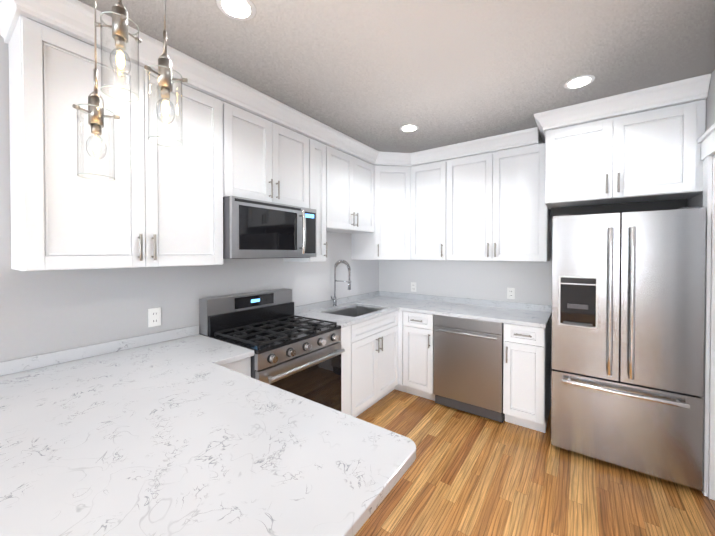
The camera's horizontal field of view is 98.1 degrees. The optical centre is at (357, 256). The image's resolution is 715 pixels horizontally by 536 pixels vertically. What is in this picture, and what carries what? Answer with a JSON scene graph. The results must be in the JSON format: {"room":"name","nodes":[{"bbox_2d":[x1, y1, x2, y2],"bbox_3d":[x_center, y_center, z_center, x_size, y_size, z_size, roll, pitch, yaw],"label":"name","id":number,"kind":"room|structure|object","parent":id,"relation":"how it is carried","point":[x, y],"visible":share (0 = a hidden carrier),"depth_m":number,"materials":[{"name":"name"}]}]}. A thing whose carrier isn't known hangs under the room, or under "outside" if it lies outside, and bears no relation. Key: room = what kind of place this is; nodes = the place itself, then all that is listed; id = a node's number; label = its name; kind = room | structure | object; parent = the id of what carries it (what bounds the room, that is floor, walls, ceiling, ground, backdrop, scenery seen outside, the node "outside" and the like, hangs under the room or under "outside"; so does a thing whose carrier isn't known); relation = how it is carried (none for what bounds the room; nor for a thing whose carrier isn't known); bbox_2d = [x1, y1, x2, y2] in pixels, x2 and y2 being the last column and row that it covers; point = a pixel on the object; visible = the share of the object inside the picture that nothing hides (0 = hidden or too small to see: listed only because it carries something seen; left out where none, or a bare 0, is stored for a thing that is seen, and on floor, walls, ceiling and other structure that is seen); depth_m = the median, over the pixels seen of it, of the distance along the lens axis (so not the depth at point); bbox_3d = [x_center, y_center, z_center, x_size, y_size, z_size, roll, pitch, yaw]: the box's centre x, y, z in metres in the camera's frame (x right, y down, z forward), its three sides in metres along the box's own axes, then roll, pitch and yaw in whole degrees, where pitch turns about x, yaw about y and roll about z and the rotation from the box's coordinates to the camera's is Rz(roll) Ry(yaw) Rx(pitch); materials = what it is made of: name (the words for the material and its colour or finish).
{"room":"kitchen","nodes":[
{"label":"kitchen","id":0,"kind":"room"},
{"bbox_2d":[0,35,378,361],"bbox_3d":[-1.924,0.182,1.126,0.120,2.560,7.620,0,1,36],"label":"wall","id":1,"kind":"structure","parent":0,"point":[44,312],"depth_m":1.79,"materials":[{"name":"grey paint"}]},
{"bbox_2d":[8,15,222,270],"bbox_3d":[-1.212,-0.464,1.685,0.361,1.040,0.868,0,1,36],"label":"upper cabinet","id":2,"kind":"object","parent":1,"relation":"attached to","point":[152,205],"visible":0.81,"depth_m":1.47,"materials":[{"name":"white wood"}]},
{"bbox_2d":[148,307,160,326],"bbox_3d":[-1.264,0.378,1.934,0.008,0.114,0.070,0,1,36],"label":"electrical outlet","id":3,"kind":"object","parent":1,"relation":"attached to","point":[154,316],"visible":1,"depth_m":1.93,"materials":[{"name":"white plastic"}]},
{"bbox_2d":[221,101,308,207],"bbox_3d":[-0.735,-0.688,2.346,0.361,0.608,0.758,0,1,36],"label":"upper cabinet","id":4,"kind":"object","parent":1,"relation":"attached to","point":[265,160],"visible":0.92,"depth_m":2.21,"materials":[{"name":"white wood"}]},
{"bbox_2d":[223,196,315,258],"bbox_3d":[-0.694,-0.185,2.322,0.466,0.391,0.756,0,1,36],"label":"microwave","id":5,"kind":"object","parent":4,"relation":"attached to","point":[253,228],"visible":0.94,"depth_m":2.12,"materials":[{"name":"grey metal"}]},
{"bbox_2d":[0,0,538,165],"bbox_3d":[-0.028,-1.049,2.058,1.844,0.118,3.012,0,1,36],"label":"crown molding","id":6,"kind":"structure","parent":1,"relation":"attached to","point":[74,18],"depth_m":1.91,"materials":[{"name":"white wood"}]},
{"bbox_2d":[284,137,326,261],"bbox_3d":[-0.450,-0.476,2.743,0.361,1.040,0.206,0,1,36],"label":"upper cabinet","id":7,"kind":"object","parent":1,"relation":"attached to","point":[317,175],"visible":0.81,"depth_m":2.68,"materials":[{"name":"white wood"}]},
{"bbox_2d":[325,145,374,233],"bbox_3d":[-0.156,-0.631,3.149,0.361,0.740,0.792,0,1,36],"label":"upper cabinet","id":8,"kind":"object","parent":1,"relation":"attached to","point":[350,193],"visible":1,"depth_m":3.02,"materials":[{"name":"white wood"}]},
{"bbox_2d":[351,165,410,259],"bbox_3d":[0.349,-0.486,3.644,0.610,1.040,0.619,0,1,36],"label":"upper cabinet","id":9,"kind":"object","parent":1,"relation":"attached to","point":[389,238],"visible":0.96,"depth_m":3.43,"materials":[{"name":"white wood"}]},
{"bbox_2d":[29,0,714,165],"bbox_3d":[0.509,-1.119,-0.643,6.120,0.080,7.620,0,1,36],"label":"ceiling","id":10,"kind":"structure","parent":0,"point":[376,74],"depth_m":1.69,"materials":[{"name":"paint"}]},
{"bbox_2d":[216,0,255,20],"bbox_3d":[-0.533,-1.097,1.366,0.164,0.004,0.164,0,1,36],"label":"recessed light","id":11,"kind":"object","parent":10,"relation":"in","point":[242,10],"visible":1,"depth_m":1.37,"materials":[{"name":"white"}]},
{"bbox_2d":[400,124,418,131],"bbox_3d":[0.448,-1.112,2.693,0.164,0.004,0.164,0,1,36],"label":"recessed light","id":12,"kind":"object","parent":10,"relation":"in","point":[409,128],"visible":1,"depth_m":2.68,"materials":[{"name":"white"}]},
{"bbox_2d":[564,75,594,88],"bbox_3d":[1.404,-1.104,1.967,0.164,0.004,0.164,0,1,36],"label":"recessed light","id":13,"kind":"object","parent":10,"relation":"in","point":[579,81],"visible":1,"depth_m":1.96,"materials":[{"name":"white"}]},
{"bbox_2d":[379,141,552,381],"bbox_3d":[2.751,0.168,2.379,6.000,2.560,0.120,0,1,36],"label":"wall","id":14,"kind":"structure","parent":0,"point":[530,282],"depth_m":3.37,"materials":[{"name":"grey paint"}]},
{"bbox_2d":[411,282,415,291],"bbox_3d":[0.685,0.372,3.791,0.070,0.114,0.008,0,1,36],"label":"electrical outlet","id":15,"kind":"object","parent":14,"relation":"attached to","point":[413,286],"visible":1,"depth_m":3.79,"materials":[{"name":"white plastic"}]},
{"bbox_2d":[411,160,446,259],"bbox_3d":[0.834,-0.484,3.450,0.406,1.040,0.361,0,1,36],"label":"upper cabinet","id":16,"kind":"object","parent":14,"relation":"attached to","point":[429,211],"visible":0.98,"depth_m":3.33,"materials":[{"name":"white wood"}]},
{"bbox_2d":[447,143,549,261],"bbox_3d":[1.366,-0.480,3.067,0.896,1.040,0.361,0,1,36],"label":"upper cabinet","id":17,"kind":"object","parent":14,"relation":"attached to","point":[498,209],"visible":0.96,"depth_m":2.92,"materials":[{"name":"white wood"}]},
{"bbox_2d":[507,288,514,298],"bbox_3d":[1.561,0.374,3.159,0.070,0.114,0.008,0,1,36],"label":"electrical outlet","id":18,"kind":"object","parent":14,"relation":"attached to","point":[510,293],"visible":1,"depth_m":3.16,"materials":[{"name":"white plastic"}]},
{"bbox_2d":[534,73,710,142],"bbox_3d":[1.957,-1.053,2.429,0.937,0.118,0.699,0,1,36],"label":"crown molding","id":19,"kind":"structure","parent":14,"relation":"attached to","point":[673,93],"depth_m":2.12,"materials":[{"name":"white wood"}]},
{"bbox_2d":[545,99,705,219],"bbox_3d":[1.996,-0.660,2.426,0.865,0.665,0.666,0,1,36],"label":"upper cabinet","id":20,"kind":"object","parent":14,"relation":"attached to","point":[649,160],"visible":1,"depth_m":2.18,"materials":[{"name":"white wood"}]},
{"bbox_2d":[355,389,714,535],"bbox_3d":[0.509,1.521,-0.613,6.120,0.080,7.620,0,1,36],"label":"floor","id":21,"kind":"structure","parent":0,"point":[467,474],"depth_m":1.93,"materials":[{"name":"brown wood"}]},
{"bbox_2d":[222,357,250,376],"bbox_3d":[-0.944,1.012,1.874,0.600,0.883,0.273,0,1,36],"label":"base cabinet","id":22,"kind":"object","parent":21,"relation":"on","point":[242,366],"depth_m":1.76,"materials":[{"name":"white wood"}]},
{"bbox_2d":[199,288,344,411],"bbox_3d":[-0.584,0.869,2.256,0.718,1.160,0.760,0,1,36],"label":"range","id":23,"kind":"object","parent":21,"relation":"on","point":[300,356],"visible":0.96,"depth_m":2.16,"materials":[{"name":"grey metal"}]},
{"bbox_2d":[339,326,350,414],"bbox_3d":[-0.356,1.003,2.673,0.620,0.883,0.171,0,1,36],"label":"cabinet filler","id":24,"kind":"object","parent":21,"relation":"on","point":[345,341],"depth_m":2.51,"materials":[{"name":"white wood"}]},
{"bbox_2d":[351,311,397,416],"bbox_3d":[-0.048,0.999,3.068,0.659,0.883,0.818,0,1,36],"label":"base cabinet","id":25,"kind":"object","parent":21,"relation":"on","point":[374,360],"visible":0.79,"depth_m":2.85,"materials":[{"name":"white wood"}]},
{"bbox_2d":[294,295,397,327],"bbox_3d":[-0.119,0.607,2.984,0.635,0.285,0.960,0,1,36],"label":"countertop","id":26,"kind":"structure","parent":25,"relation":"on","point":[350,310],"depth_m":3.18,"materials":[{"name":"white stone"}]},
{"bbox_2d":[331,260,350,306],"bbox_3d":[-0.179,0.277,3.159,0.237,0.494,0.115,0,1,36],"label":"faucet","id":27,"kind":"object","parent":26,"relation":"on","point":[337,263],"visible":1,"depth_m":3.20,"materials":[{"name":"silver metal"}]},
{"bbox_2d":[360,291,551,327],"bbox_3d":[0.877,0.604,3.257,1.932,0.285,0.649,0,1,36],"label":"countertop","id":28,"kind":"structure","parent":25,"relation":"on","point":[526,314],"depth_m":3.08,"materials":[{"name":"white stone"}]},
{"bbox_2d":[390,310,406,392],"bbox_3d":[0.372,0.992,3.643,0.667,0.883,0.620,0,1,36],"label":"base cabinet","id":29,"kind":"object","parent":21,"relation":"on","point":[400,387],"visible":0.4,"depth_m":3.21,"materials":[{"name":"white wood"}]},
{"bbox_2d":[403,311,434,400],"bbox_3d":[0.768,0.996,3.333,0.330,0.883,0.659,0,1,36],"label":"base cabinet","id":30,"kind":"object","parent":21,"relation":"on","point":[418,348],"visible":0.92,"depth_m":3.10,"materials":[{"name":"white wood"}]},
{"bbox_2d":[433,315,504,422],"bbox_3d":[1.138,1.000,3.034,0.608,0.881,0.653,0,1,36],"label":"dishwasher","id":31,"kind":"object","parent":21,"relation":"on","point":[468,367],"visible":0.81,"depth_m":2.79,"materials":[{"name":"grey metal"}]},
{"bbox_2d":[503,318,550,432],"bbox_3d":[1.529,1.002,2.785,0.306,0.883,0.659,0,1,36],"label":"base cabinet","id":32,"kind":"object","parent":21,"relation":"on","point":[526,376],"visible":0.96,"depth_m":2.56,"materials":[{"name":"white wood"}]},
{"bbox_2d":[551,206,705,490],"bbox_3d":[1.953,0.570,2.350,0.775,1.757,0.807,0,1,36],"label":"refrigerator","id":33,"kind":"object","parent":21,"relation":"on","point":[628,328],"visible":1,"depth_m":2.03,"materials":[{"name":"grey metal"}]},
{"bbox_3d":[-0.840,1.019,1.294,1.447,0.883,0.657,0,1,36],"label":"base cabinet","id":34,"kind":"object","parent":21,"relation":"on","visible":0},
{"bbox_2d":[0,325,415,535],"bbox_3d":[-0.749,0.531,1.133,1.777,0.092,1.240,0,1,36],"label":"countertop","id":35,"kind":"structure","parent":34,"relation":"on","point":[180,432],"depth_m":0.88,"materials":[{"name":"white stone"}]},
{"bbox_2d":[687,69,714,455],"bbox_3d":[1.922,0.178,1.485,0.120,2.560,2.300,0,1,36],"label":"wall","id":36,"kind":"structure","parent":0,"point":[696,200],"depth_m":1.90,"materials":[{"name":"grey paint"}]},
{"bbox_2d":[697,123,714,499],"bbox_3d":[1.906,0.360,1.498,0.158,2.195,1.090,0,1,36],"label":"door frame","id":37,"kind":"structure","parent":36,"relation":"attached to","point":[706,139],"depth_m":1.86,"materials":[{"name":"white wood"}]},
{"bbox_3d":[-0.716,-1.084,0.958,0.310,0.023,0.310,0,1,36],"label":"pendant light","id":38,"kind":"object","parent":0,"visible":0},
{"bbox_2d":[72,0,119,180],"bbox_3d":[-0.842,-0.661,0.989,0.111,0.819,0.114,0,1,36],"label":"pendant light","id":39,"kind":"object","parent":38,"relation":"hanging from","point":[95,111],"visible":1,"depth_m":0.98,"materials":[{"name":"clear glass"}]},
{"bbox_2d":[95,0,141,101],"bbox_3d":[-0.704,-0.779,0.931,0.110,0.583,0.113,0,1,36],"label":"pendant light","id":40,"kind":"object","parent":38,"relation":"hanging from","point":[119,27],"visible":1,"depth_m":0.93,"materials":[{"name":"clear glass"}]},
{"bbox_2d":[144,0,187,146],"bbox_3d":[-0.611,-0.714,0.968,0.110,0.713,0.112,0,1,36],"label":"pendant light","id":41,"kind":"object","parent":38,"relation":"hanging from","point":[165,78],"visible":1,"depth_m":0.96,"materials":[{"name":"clear glass"}]}
]}

